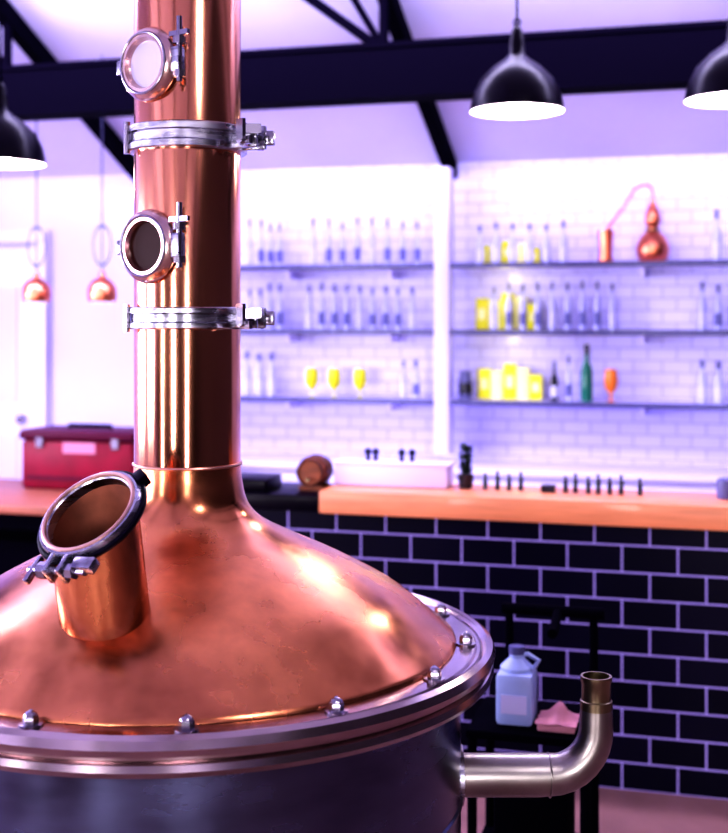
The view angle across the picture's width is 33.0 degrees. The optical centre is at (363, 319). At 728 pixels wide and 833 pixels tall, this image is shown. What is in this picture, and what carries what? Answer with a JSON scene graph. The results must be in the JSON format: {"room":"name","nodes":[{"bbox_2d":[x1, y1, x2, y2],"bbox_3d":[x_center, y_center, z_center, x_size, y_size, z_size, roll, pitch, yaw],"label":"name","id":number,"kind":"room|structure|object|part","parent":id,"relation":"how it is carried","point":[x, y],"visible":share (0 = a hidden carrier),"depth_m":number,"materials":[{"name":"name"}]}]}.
{"room":"processing plant","nodes":[
{"label":"processing plant","id":0,"kind":"room"},
{"bbox_2d":[0,154,709,426],"bbox_3d":[0.622,0.365,6.886,9.900,2.470,0.200,0,0,16],"label":"wall","id":1,"kind":"structure","parent":0,"point":[92,355],"depth_m":7.43,"materials":[{"name":"white paint"}]},
{"bbox_2d":[0,230,49,478],"bbox_3d":[-2.404,0.527,7.574,0.990,2.145,0.099,0,0,16],"label":"door","id":2,"kind":"structure","parent":1,"relation":"in","point":[24,326],"depth_m":7.49,"materials":[{"name":"white"}]},
{"bbox_2d":[241,394,433,410],"bbox_3d":[-0.227,0.462,6.874,1.310,0.072,0.259,0,0,16],"label":"glass shelf","id":3,"kind":"object","parent":1,"relation":"attached to","point":[292,401],"visible":0.77,"depth_m":6.77,"materials":[{"name":"blue"}]},
{"bbox_2d":[242,351,275,395],"bbox_3d":[-0.593,0.302,6.976,0.199,0.251,0.061,0,0,16],"label":"bottles","id":4,"kind":"object","parent":3,"relation":"on","point":[271,376],"visible":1,"depth_m":6.96,"materials":[{"name":"clear glass"}]},
{"bbox_2d":[305,368,318,396],"bbox_3d":[-0.278,0.347,6.846,0.076,0.156,0.076,0,0,16],"label":"glasses","id":5,"kind":"object","parent":3,"relation":"on","point":[311,374],"depth_m":6.82,"materials":[{"name":"yellow glass"}]},
{"bbox_2d":[327,368,340,396],"bbox_3d":[-0.155,0.345,6.812,0.075,0.155,0.076,0,0,16],"label":"glasses","id":6,"kind":"object","parent":3,"relation":"on","point":[334,378],"depth_m":6.79,"materials":[{"name":"yellow glass"}]},
{"bbox_2d":[353,368,366,397],"bbox_3d":[-0.012,0.346,6.772,0.074,0.160,0.076,0,0,16],"label":"glasses","id":7,"kind":"object","parent":3,"relation":"on","point":[359,374],"depth_m":6.75,"materials":[{"name":"yellow glass"}]},
{"bbox_2d":[400,360,419,397],"bbox_3d":[0.251,0.323,6.725,0.111,0.209,0.041,0,0,16],"label":"bottles","id":8,"kind":"object","parent":3,"relation":"on","point":[403,377],"visible":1,"depth_m":6.71,"materials":[{"name":"clear glass"}]},
{"bbox_2d":[241,264,433,279],"bbox_3d":[-0.227,-0.266,6.874,1.310,0.072,0.259,0,0,16],"label":"glass shelf","id":9,"kind":"object","parent":1,"relation":"attached to","point":[292,271],"visible":0.77,"depth_m":6.76,"materials":[{"name":"blue"}]},
{"bbox_2d":[247,219,252,265],"bbox_3d":[-0.638,-0.439,6.986,0.030,0.261,0.058,0,0,16],"label":"bottles","id":10,"kind":"object","parent":9,"relation":"on","point":[249,239],"depth_m":6.96,"materials":[{"name":"clear glass"}]},
{"bbox_2d":[258,220,282,265],"bbox_3d":[-0.520,-0.435,6.953,0.144,0.256,0.058,0,0,16],"label":"bottles","id":11,"kind":"object","parent":9,"relation":"on","point":[279,253],"depth_m":6.95,"materials":[{"name":"clear glass"}]},
{"bbox_2d":[310,218,316,264],"bbox_3d":[-0.274,-0.438,6.885,0.035,0.257,0.058,0,0,16],"label":"bottles","id":12,"kind":"object","parent":9,"relation":"on","point":[313,250],"depth_m":6.87,"materials":[{"name":"clear glass"}]},
{"bbox_2d":[326,219,331,264],"bbox_3d":[-0.187,-0.434,6.860,0.029,0.251,0.058,0,0,16],"label":"bottles","id":13,"kind":"object","parent":9,"relation":"on","point":[328,239],"depth_m":6.86,"materials":[{"name":"clear glass"}]},
{"bbox_2d":[339,222,345,264],"bbox_3d":[-0.111,-0.424,6.839,0.035,0.233,0.058,0,0,16],"label":"bottles","id":14,"kind":"object","parent":9,"relation":"on","point":[342,246],"depth_m":6.82,"materials":[{"name":"clear glass"}]},
{"bbox_2d":[354,217,360,264],"bbox_3d":[-0.028,-0.437,6.816,0.034,0.260,0.058,0,0,16],"label":"bottles","id":15,"kind":"object","parent":9,"relation":"on","point":[357,253],"depth_m":6.80,"materials":[{"name":"clear glass"}]},
{"bbox_2d":[369,218,374,263],"bbox_3d":[0.052,-0.435,6.794,0.029,0.248,0.058,0,0,16],"label":"bottles","id":16,"kind":"object","parent":9,"relation":"on","point":[372,238],"depth_m":6.77,"materials":[{"name":"clear glass"}]},
{"bbox_2d":[384,219,390,263],"bbox_3d":[0.137,-0.431,6.770,0.034,0.242,0.058,0,0,16],"label":"bottles","id":17,"kind":"object","parent":9,"relation":"on","point":[387,244],"depth_m":6.76,"materials":[{"name":"clear glass"}]},
{"bbox_2d":[400,221,405,263],"bbox_3d":[0.221,-0.424,6.747,0.028,0.230,0.058,0,0,16],"label":"bottles","id":18,"kind":"object","parent":9,"relation":"on","point":[402,240],"depth_m":6.75,"materials":[{"name":"clear glass"}]},
{"bbox_2d":[414,221,420,263],"bbox_3d":[0.300,-0.423,6.725,0.034,0.229,0.058,0,0,16],"label":"bottles","id":19,"kind":"object","parent":9,"relation":"on","point":[417,251],"depth_m":6.71,"materials":[{"name":"clear glass"}]},
{"bbox_2d":[241,329,433,342],"bbox_3d":[-0.227,0.088,6.874,1.310,0.072,0.259,0,0,16],"label":"glass shelf","id":20,"kind":"object","parent":1,"relation":"attached to","point":[292,335],"visible":0.77,"depth_m":6.75,"materials":[{"name":"blue"}]},
{"bbox_2d":[247,283,282,328],"bbox_3d":[-0.551,-0.079,6.961,0.210,0.254,0.060,0,0,16],"label":"bottles","id":21,"kind":"object","parent":20,"relation":"on","point":[269,305],"depth_m":6.93,"materials":[{"name":"clear glass"}]},
{"bbox_2d":[306,284,312,328],"bbox_3d":[-0.297,-0.075,6.890,0.035,0.246,0.060,0,0,16],"label":"bottles","id":22,"kind":"object","parent":20,"relation":"on","point":[309,315],"depth_m":6.89,"materials":[{"name":"clear glass"}]},
{"bbox_2d":[318,283,324,328],"bbox_3d":[-0.229,-0.078,6.871,0.035,0.251,0.060,0,0,16],"label":"bottles","id":23,"kind":"object","parent":20,"relation":"on","point":[321,306],"depth_m":6.86,"materials":[{"name":"clear glass"}]},
{"bbox_2d":[331,284,337,328],"bbox_3d":[-0.156,-0.075,6.850,0.035,0.245,0.060,0,0,16],"label":"bottles","id":24,"kind":"object","parent":20,"relation":"on","point":[334,306],"depth_m":6.85,"materials":[{"name":"clear glass"}]},
{"bbox_2d":[343,284,349,329],"bbox_3d":[-0.089,-0.072,6.832,0.035,0.249,0.060,0,0,16],"label":"bottles","id":25,"kind":"object","parent":20,"relation":"on","point":[346,308],"depth_m":6.82,"materials":[{"name":"clear glass"}]},
{"bbox_2d":[356,285,362,329],"bbox_3d":[-0.017,-0.069,6.812,0.034,0.243,0.060,0,0,16],"label":"bottles","id":26,"kind":"object","parent":20,"relation":"on","point":[359,316],"depth_m":6.81,"materials":[{"name":"clear glass"}]},
{"bbox_2d":[369,288,375,329],"bbox_3d":[0.055,-0.061,6.792,0.034,0.226,0.060,0,0,16],"label":"bottles","id":27,"kind":"object","parent":20,"relation":"on","point":[372,308],"depth_m":6.78,"materials":[{"name":"clear glass"}]},
{"bbox_2d":[382,286,388,329],"bbox_3d":[0.126,-0.066,6.772,0.034,0.236,0.060,0,0,16],"label":"bottles","id":28,"kind":"object","parent":20,"relation":"on","point":[385,308],"depth_m":6.77,"materials":[{"name":"clear glass"}]},
{"bbox_2d":[394,287,400,329],"bbox_3d":[0.191,-0.063,6.754,0.034,0.230,0.060,0,0,16],"label":"bottles","id":29,"kind":"object","parent":20,"relation":"on","point":[397,311],"depth_m":6.73,"materials":[{"name":"clear glass"}]},
{"bbox_2d":[408,287,414,329],"bbox_3d":[0.267,-0.063,6.732,0.034,0.229,0.060,0,0,16],"label":"bottles","id":30,"kind":"object","parent":20,"relation":"on","point":[411,310],"depth_m":6.73,"materials":[{"name":"clear glass"}]},
{"bbox_2d":[241,154,727,467],"bbox_3d":[2.135,0.365,6.354,6.300,2.465,0.012,0,0,16],"label":"tile backsplash","id":31,"kind":"structure","parent":1,"relation":"attached to","point":[587,194],"depth_m":6.74,"materials":[{"name":"white tile"}]},
{"bbox_2d":[449,397,727,415],"bbox_3d":[1.752,0.462,6.322,2.620,0.072,0.259,0,0,16],"label":"glass shelf","id":32,"kind":"object","parent":1,"relation":"attached to","point":[641,404],"visible":1,"depth_m":6.37,"materials":[{"name":"blue"}]},
{"bbox_2d":[459,370,471,399],"bbox_3d":[0.547,0.349,6.616,0.074,0.155,0.074,0,0,16],"label":"cocktail shaker","id":33,"kind":"object","parent":32,"relation":"on","point":[465,380],"visible":1,"depth_m":6.59,"materials":[{"name":"silver metal"}]},
{"bbox_2d":[478,364,542,399],"bbox_3d":[0.790,0.332,6.630,0.346,0.190,0.052,0,0,16],"label":"gift boxes","id":34,"kind":"object","parent":32,"relation":"on","point":[513,382],"visible":1,"depth_m":6.61,"materials":[{"name":"yellow cardboard"}]},
{"bbox_2d":[550,361,557,400],"bbox_3d":[1.007,0.322,6.498,0.041,0.210,0.041,0,0,16],"label":"liquor bottle","id":35,"kind":"object","parent":32,"relation":"on","point":[554,379],"visible":1,"depth_m":6.48,"materials":[{"name":"black"}]},
{"bbox_2d":[565,355,571,400],"bbox_3d":[1.080,0.307,6.478,0.033,0.240,0.033,0,0,16],"label":"liquor bottle","id":36,"kind":"object","parent":32,"relation":"on","point":[568,387],"visible":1,"depth_m":6.47,"materials":[{"name":"clear glass"}]},
{"bbox_2d":[581,344,592,401],"bbox_3d":[1.168,0.277,6.443,0.062,0.300,0.062,0,0,16],"label":"liquor bottle","id":37,"kind":"object","parent":32,"relation":"on","point":[586,371],"visible":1,"depth_m":6.42,"materials":[{"name":"green glass"}]},
{"bbox_2d":[604,369,617,401],"bbox_3d":[1.289,0.342,6.409,0.072,0.170,0.072,0,0,16],"label":"cocktail glass","id":38,"kind":"object","parent":32,"relation":"on","point":[610,377],"visible":1,"depth_m":6.38,"materials":[{"name":"orange glass"}]},
{"bbox_2d":[697,360,706,402],"bbox_3d":[1.741,0.315,6.323,0.044,0.215,0.072,0,0,16],"label":"bottles","id":39,"kind":"object","parent":32,"relation":"on","point":[702,390],"depth_m":6.29,"materials":[{"name":"clear glass"}]},
{"bbox_2d":[714,361,723,403],"bbox_3d":[1.821,0.319,6.301,0.044,0.215,0.072,0,0,16],"label":"bottles","id":40,"kind":"object","parent":32,"relation":"on","point":[718,380],"depth_m":6.28,"materials":[{"name":"clear glass"}]},
{"bbox_2d":[449,260,727,276],"bbox_3d":[1.752,-0.266,6.322,2.620,0.072,0.259,0,0,16],"label":"glass shelf","id":41,"kind":"object","parent":1,"relation":"attached to","point":[642,265],"visible":1,"depth_m":6.38,"materials":[{"name":"blue"}]},
{"bbox_2d":[476,225,483,262],"bbox_3d":[0.632,-0.409,6.634,0.038,0.200,0.050,0,0,17],"label":"bottles","id":42,"kind":"object","parent":41,"relation":"on","point":[479,245],"depth_m":6.62,"materials":[{"name":"clear glass"}]},
{"bbox_2d":[492,222,499,262],"bbox_3d":[0.715,-0.415,6.608,0.038,0.215,0.050,0,0,17],"label":"bottles","id":43,"kind":"object","parent":41,"relation":"on","point":[496,242],"depth_m":6.60,"materials":[{"name":"clear glass"}]},
{"bbox_2d":[483,241,539,262],"bbox_3d":[0.784,-0.366,6.684,0.346,0.130,0.052,0,0,16],"label":"gift boxes","id":44,"kind":"object","parent":41,"relation":"on","point":[521,247],"visible":0.35,"depth_m":6.66,"materials":[{"name":"yellow cardboard"}]},
{"bbox_2d":[509,223,516,262],"bbox_3d":[0.803,-0.411,6.581,0.038,0.209,0.050,0,0,17],"label":"bottles","id":45,"kind":"object","parent":41,"relation":"on","point":[512,242],"depth_m":6.57,"materials":[{"name":"clear glass"}]},
{"bbox_2d":[526,223,532,261],"bbox_3d":[0.888,-0.412,6.555,0.032,0.202,0.050,0,0,17],"label":"bottles","id":46,"kind":"object","parent":41,"relation":"on","point":[529,250],"depth_m":6.54,"materials":[{"name":"clear glass"}]},
{"bbox_2d":[542,224,549,261],"bbox_3d":[0.971,-0.408,6.529,0.037,0.196,0.050,0,0,17],"label":"bottles","id":47,"kind":"object","parent":41,"relation":"on","point":[546,243],"depth_m":6.51,"materials":[{"name":"clear glass"}]},
{"bbox_2d":[559,220,566,261],"bbox_3d":[1.057,-0.417,6.503,0.037,0.217,0.050,0,0,17],"label":"bottles","id":48,"kind":"object","parent":41,"relation":"on","point":[563,239],"depth_m":6.49,"materials":[{"name":"clear glass"}]},
{"bbox_2d":[598,184,668,260],"bbox_3d":[1.403,-0.505,6.398,0.365,0.408,0.166,0,0,16],"label":"miniature copper alembic","id":49,"kind":"object","parent":41,"relation":"on","point":[652,245],"visible":0.91,"depth_m":6.34,"materials":[{"name":"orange metal"}]},
{"bbox_2d":[712,209,721,259],"bbox_3d":[2.243,-0.437,6.182,0.949,0.272,0.072,0,0,16],"label":"bottles","id":50,"kind":"object","parent":41,"relation":"on","point":[716,232],"visible":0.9,"depth_m":6.29,"materials":[{"name":"clear glass"}]},
{"bbox_2d":[449,330,727,343],"bbox_3d":[1.752,0.088,6.322,2.620,0.072,0.259,0,0,16],"label":"glass shelf","id":51,"kind":"object","parent":1,"relation":"attached to","point":[642,333],"visible":1,"depth_m":6.36,"materials":[{"name":"blue"}]},
{"bbox_2d":[491,287,496,329],"bbox_3d":[0.705,-0.062,6.613,0.027,0.225,0.058,0,0,16],"label":"bottles","id":52,"kind":"object","parent":51,"relation":"on","point":[493,305],"depth_m":6.59,"materials":[{"name":"clear glass"}]},
{"bbox_2d":[476,293,534,329],"bbox_3d":[0.784,-0.047,6.684,0.346,0.200,0.052,0,0,16],"label":"gift boxes","id":53,"kind":"object","parent":51,"relation":"on","point":[483,306],"visible":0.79,"depth_m":6.67,"materials":[{"name":"yellow cardboard"}]},
{"bbox_2d":[506,282,511,329],"bbox_3d":[0.783,-0.075,6.591,0.027,0.251,0.058,0,0,16],"label":"bottles","id":54,"kind":"object","parent":51,"relation":"on","point":[508,302],"depth_m":6.59,"materials":[{"name":"clear glass"}]},
{"bbox_2d":[520,284,526,329],"bbox_3d":[0.858,-0.069,6.570,0.032,0.240,0.058,0,0,16],"label":"bottles","id":55,"kind":"object","parent":51,"relation":"on","point":[523,315],"depth_m":6.55,"materials":[{"name":"clear glass"}]},
{"bbox_2d":[534,283,540,329],"bbox_3d":[0.929,-0.072,6.550,0.032,0.244,0.058,0,0,16],"label":"bottles","id":56,"kind":"object","parent":51,"relation":"on","point":[537,308],"depth_m":6.53,"materials":[{"name":"clear glass"}]},
{"bbox_2d":[549,282,555,329],"bbox_3d":[1.006,-0.074,6.529,0.032,0.249,0.058,0,0,16],"label":"bottles","id":57,"kind":"object","parent":51,"relation":"on","point":[552,306],"depth_m":6.51,"materials":[{"name":"clear glass"}]},
{"bbox_2d":[564,283,570,329],"bbox_3d":[1.082,-0.071,6.508,0.031,0.243,0.058,0,0,16],"label":"bottles","id":58,"kind":"object","parent":51,"relation":"on","point":[567,315],"depth_m":6.51,"materials":[{"name":"clear glass"}]},
{"bbox_2d":[579,281,585,329],"bbox_3d":[1.157,-0.076,6.487,0.031,0.253,0.058,0,0,16],"label":"bottles","id":59,"kind":"object","parent":51,"relation":"on","point":[582,304],"depth_m":6.48,"materials":[{"name":"clear glass"}]},
{"bbox_2d":[594,281,600,329],"bbox_3d":[1.232,-0.076,6.466,0.031,0.252,0.058,0,0,16],"label":"bottles","id":60,"kind":"object","parent":51,"relation":"on","point":[597,307],"depth_m":6.45,"materials":[{"name":"clear glass"}]},
{"bbox_2d":[609,283,615,329],"bbox_3d":[1.306,-0.071,6.445,0.031,0.240,0.058,0,0,16],"label":"bottles","id":61,"kind":"object","parent":51,"relation":"on","point":[612,305],"depth_m":6.44,"materials":[{"name":"clear glass"}]},
{"bbox_2d":[698,282,706,329],"bbox_3d":[1.743,-0.072,6.323,0.040,0.241,0.063,0,0,16],"label":"bottles","id":62,"kind":"object","parent":51,"relation":"on","point":[702,318],"depth_m":6.30,"materials":[{"name":"clear glass"}]},
{"bbox_2d":[714,284,721,329],"bbox_3d":[1.817,-0.066,6.302,0.034,0.230,0.063,0,0,16],"label":"bottles","id":63,"kind":"object","parent":51,"relation":"on","point":[718,305],"depth_m":6.30,"materials":[{"name":"clear glass"}]},
{"bbox_2d":[0,0,727,178],"bbox_3d":[-0.707,-1.802,2.118,9.900,2.284,10.100,0,0,16],"label":"ceiling","id":64,"kind":"structure","parent":0,"point":[641,123],"depth_m":6.24,"materials":[{"name":"white paint"}]},
{"bbox_2d":[0,0,45,168],"bbox_3d":[-1.374,-1.271,4.640,0.336,1.382,0.336,0,0,16],"label":"pendant lamp","id":65,"kind":"object","parent":64,"relation":"hanging from","point":[20,147],"visible":1,"depth_m":4.57,"materials":[{"name":"black metal"}]},
{"bbox_2d":[22,121,50,302],"bbox_3d":[-1.675,-0.711,6.281,0.148,1.242,0.148,0,0,16],"label":"pendant lamp","id":66,"kind":"object","parent":64,"relation":"hanging from","point":[35,290],"visible":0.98,"depth_m":6.25,"materials":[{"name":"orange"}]},
{"bbox_2d":[1,0,133,181],"bbox_3d":[-2.798,-1.747,2.701,0.466,2.186,9.680,0,0,16],"label":"rafter","id":67,"kind":"object","parent":64,"relation":"attached to","point":[14,26],"visible":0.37,"depth_m":6.08,"materials":[{"name":"black metal"}]},
{"bbox_2d":[87,55,116,301],"bbox_3d":[-1.318,-0.711,6.181,0.148,1.242,0.148,0,0,16],"label":"pendant lamp","id":68,"kind":"object","parent":64,"relation":"hanging from","point":[101,289],"visible":1,"depth_m":6.16,"materials":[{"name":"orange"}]},
{"bbox_2d":[304,0,456,178],"bbox_3d":[-1.006,-1.747,2.201,0.466,2.186,9.680,0,0,16],"label":"rafter","id":69,"kind":"object","parent":64,"relation":"attached to","point":[392,20],"visible":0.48,"depth_m":5.51,"materials":[{"name":"black metal"}]},
{"bbox_2d":[470,0,563,118],"bbox_3d":[0.550,-1.288,4.415,0.336,1.096,0.336,0,0,16],"label":"pendant lamp","id":70,"kind":"object","parent":64,"relation":"hanging from","point":[516,87],"visible":1,"depth_m":4.33,"materials":[{"name":"black metal"}]},
{"bbox_2d":[684,24,727,107],"bbox_3d":[1.272,-1.290,4.213,0.336,1.091,0.336,0,0,16],"label":"pendant lamp","id":71,"kind":"object","parent":64,"relation":"hanging from","point":[707,87],"visible":1,"depth_m":4.15,"materials":[{"name":"black metal"}]},
{"bbox_2d":[461,787,727,832],"bbox_3d":[-0.707,1.650,2.118,9.900,0.100,10.100,0,0,16],"label":"floor","id":72,"kind":"structure","parent":0,"point":[620,810],"depth_m":3.98,"materials":[{"name":"concrete"}]},
{"bbox_2d":[0,478,65,574],"bbox_3d":[-1.565,1.230,6.115,1.300,0.740,0.850,0,0,16],"label":"wooden table","id":73,"kind":"object","parent":72,"relation":"on","point":[22,509],"visible":0.07,"depth_m":5.83,"materials":[{"name":"brown wood"}]},
{"bbox_2d":[19,423,133,489],"bbox_3d":[-1.435,0.696,6.316,0.697,0.325,0.322,0,0,16],"label":"tool case","id":74,"kind":"object","parent":73,"relation":"on","point":[58,457],"visible":0.85,"depth_m":6.18,"materials":[{"name":"paint"}]},
{"bbox_2d":[0,0,613,832],"bbox_3d":[-0.373,0.085,2.600,1.298,3.030,1.298,0,0,-45],"label":"copper still","id":75,"kind":"object","parent":72,"relation":"on","point":[176,656],"visible":1,"depth_m":2.28,"materials":[{"name":"metal"}]},
{"bbox_3d":[-0.373,1.157,2.600,1.162,0.885,1.162,0,0,0],"label":"kettle tank","id":76,"kind":"part","parent":75,"relation":"part of","materials":[{"name":"metal"}]},
{"bbox_2d":[241,453,727,492],"bbox_3d":[1.061,1.185,6.411,4.040,0.830,0.450,0,0,16],"label":"counter","id":77,"kind":"object","parent":72,"relation":"on","point":[654,477],"visible":0.11,"depth_m":6.32,"materials":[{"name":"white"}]},
{"bbox_2d":[434,167,452,454],"bbox_3d":[0.431,-0.050,6.628,0.080,1.540,0.130,0,0,16],"label":"upright","id":78,"kind":"structure","parent":77,"relation":"on","point":[443,176],"depth_m":6.57,"materials":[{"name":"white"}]},
{"bbox_2d":[254,509,727,799],"bbox_3d":[1.091,1.150,4.284,3.700,0.900,0.300,0,0,16],"label":"bar counter base","id":79,"kind":"object","parent":72,"relation":"on","point":[663,593],"visible":0.33,"depth_m":4.20,"materials":[{"name":"black tile"}]},
{"bbox_2d":[241,472,333,511],"bbox_3d":[-0.407,0.645,4.702,0.590,0.110,0.320,0,0,16],"label":"countertop","id":80,"kind":"structure","parent":79,"relation":"on","point":[264,491],"depth_m":4.53,"materials":[{"name":"black"}]},
{"bbox_2d":[296,454,332,490],"bbox_3d":[-0.189,0.575,4.628,0.119,0.128,0.165,0,0,16],"label":"barrel","id":81,"kind":"object","parent":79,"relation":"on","point":[313,472],"visible":1,"depth_m":4.59,"materials":[{"name":"brown wood"}]},
{"bbox_2d":[457,442,473,488],"bbox_3d":[0.372,0.533,4.505,0.063,0.166,0.068,0,0,-35],"label":"potted herb","id":82,"kind":"object","parent":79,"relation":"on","point":[465,479],"visible":1,"depth_m":4.49,"materials":[{"name":"black"}]},
{"bbox_2d":[483,471,522,490],"bbox_3d":[0.503,0.582,4.448,0.148,0.068,0.018,0,0,16],"label":"bottles","id":83,"kind":"object","parent":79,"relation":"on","point":[497,479],"visible":1,"depth_m":4.44,"materials":[{"name":"black"}]},
{"bbox_2d":[319,483,727,530],"bbox_3d":[1.423,0.658,4.171,3.200,0.082,0.340,0,0,16],"label":"countertop","id":84,"kind":"structure","parent":79,"relation":"on","point":[653,509],"depth_m":4.27,"materials":[{"name":"brown wood"}]},
{"bbox_2d":[331,448,455,488],"bbox_3d":[0.112,0.548,4.589,0.450,0.136,0.130,0,0,16],"label":"dispenser box","id":85,"kind":"object","parent":84,"relation":"on","point":[367,471],"visible":1,"depth_m":4.54,"materials":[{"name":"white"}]},
{"bbox_2d":[716,477,727,499],"bbox_3d":[1.250,0.580,4.240,0.068,0.072,0.068,0,0,16],"label":"glass jar","id":86,"kind":"object","parent":84,"relation":"on","point":[722,482],"visible":1,"depth_m":4.22,"materials":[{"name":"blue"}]},
{"bbox_2d":[541,474,642,495],"bbox_3d":[0.809,0.582,4.363,0.354,0.068,0.050,0,0,16],"label":"bottles","id":87,"kind":"object","parent":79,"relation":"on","point":[545,488],"visible":1,"depth_m":4.36,"materials":[{"name":"black"}]},
{"bbox_2d":[466,602,604,832],"bbox_3d":[0.480,1.207,3.396,0.345,0.785,0.310,0,0,16],"label":"stand","id":88,"kind":"object","parent":72,"relation":"on","point":[555,814],"visible":0.62,"depth_m":3.32,"materials":[{"name":"black metal"}]},
{"bbox_2d":[496,644,540,726],"bbox_3d":[0.426,0.995,3.358,0.117,0.205,0.112,0,0,16],"label":"plastic jug","id":89,"kind":"object","parent":88,"relation":"on","point":[516,679],"visible":1,"depth_m":3.31,"materials":[{"name":"blue"}]},
{"bbox_2d":[535,701,579,733],"bbox_3d":[0.523,1.062,3.311,0.110,0.068,0.120,0,0,16],"label":"folded cloth","id":90,"kind":"object","parent":88,"relation":"on","point":[557,719],"visible":0.99,"depth_m":3.28,"materials":[{"name":"pink fabric"}]},
{"bbox_3d":[-5.379,-0.622,3.420,0.200,4.444,9.700,0,0,16],"label":"wall","id":91,"kind":"structure","parent":0,"visible":0},
{"bbox_2d":[1,20,727,121],"bbox_3d":[0.193,-1.080,5.345,9.490,0.240,0.160,0,0,16],"label":"steel beam","id":92,"kind":"structure","parent":91,"relation":"attached to","point":[656,57],"depth_m":5.28,"materials":[{"name":"black metal"}]}
]}

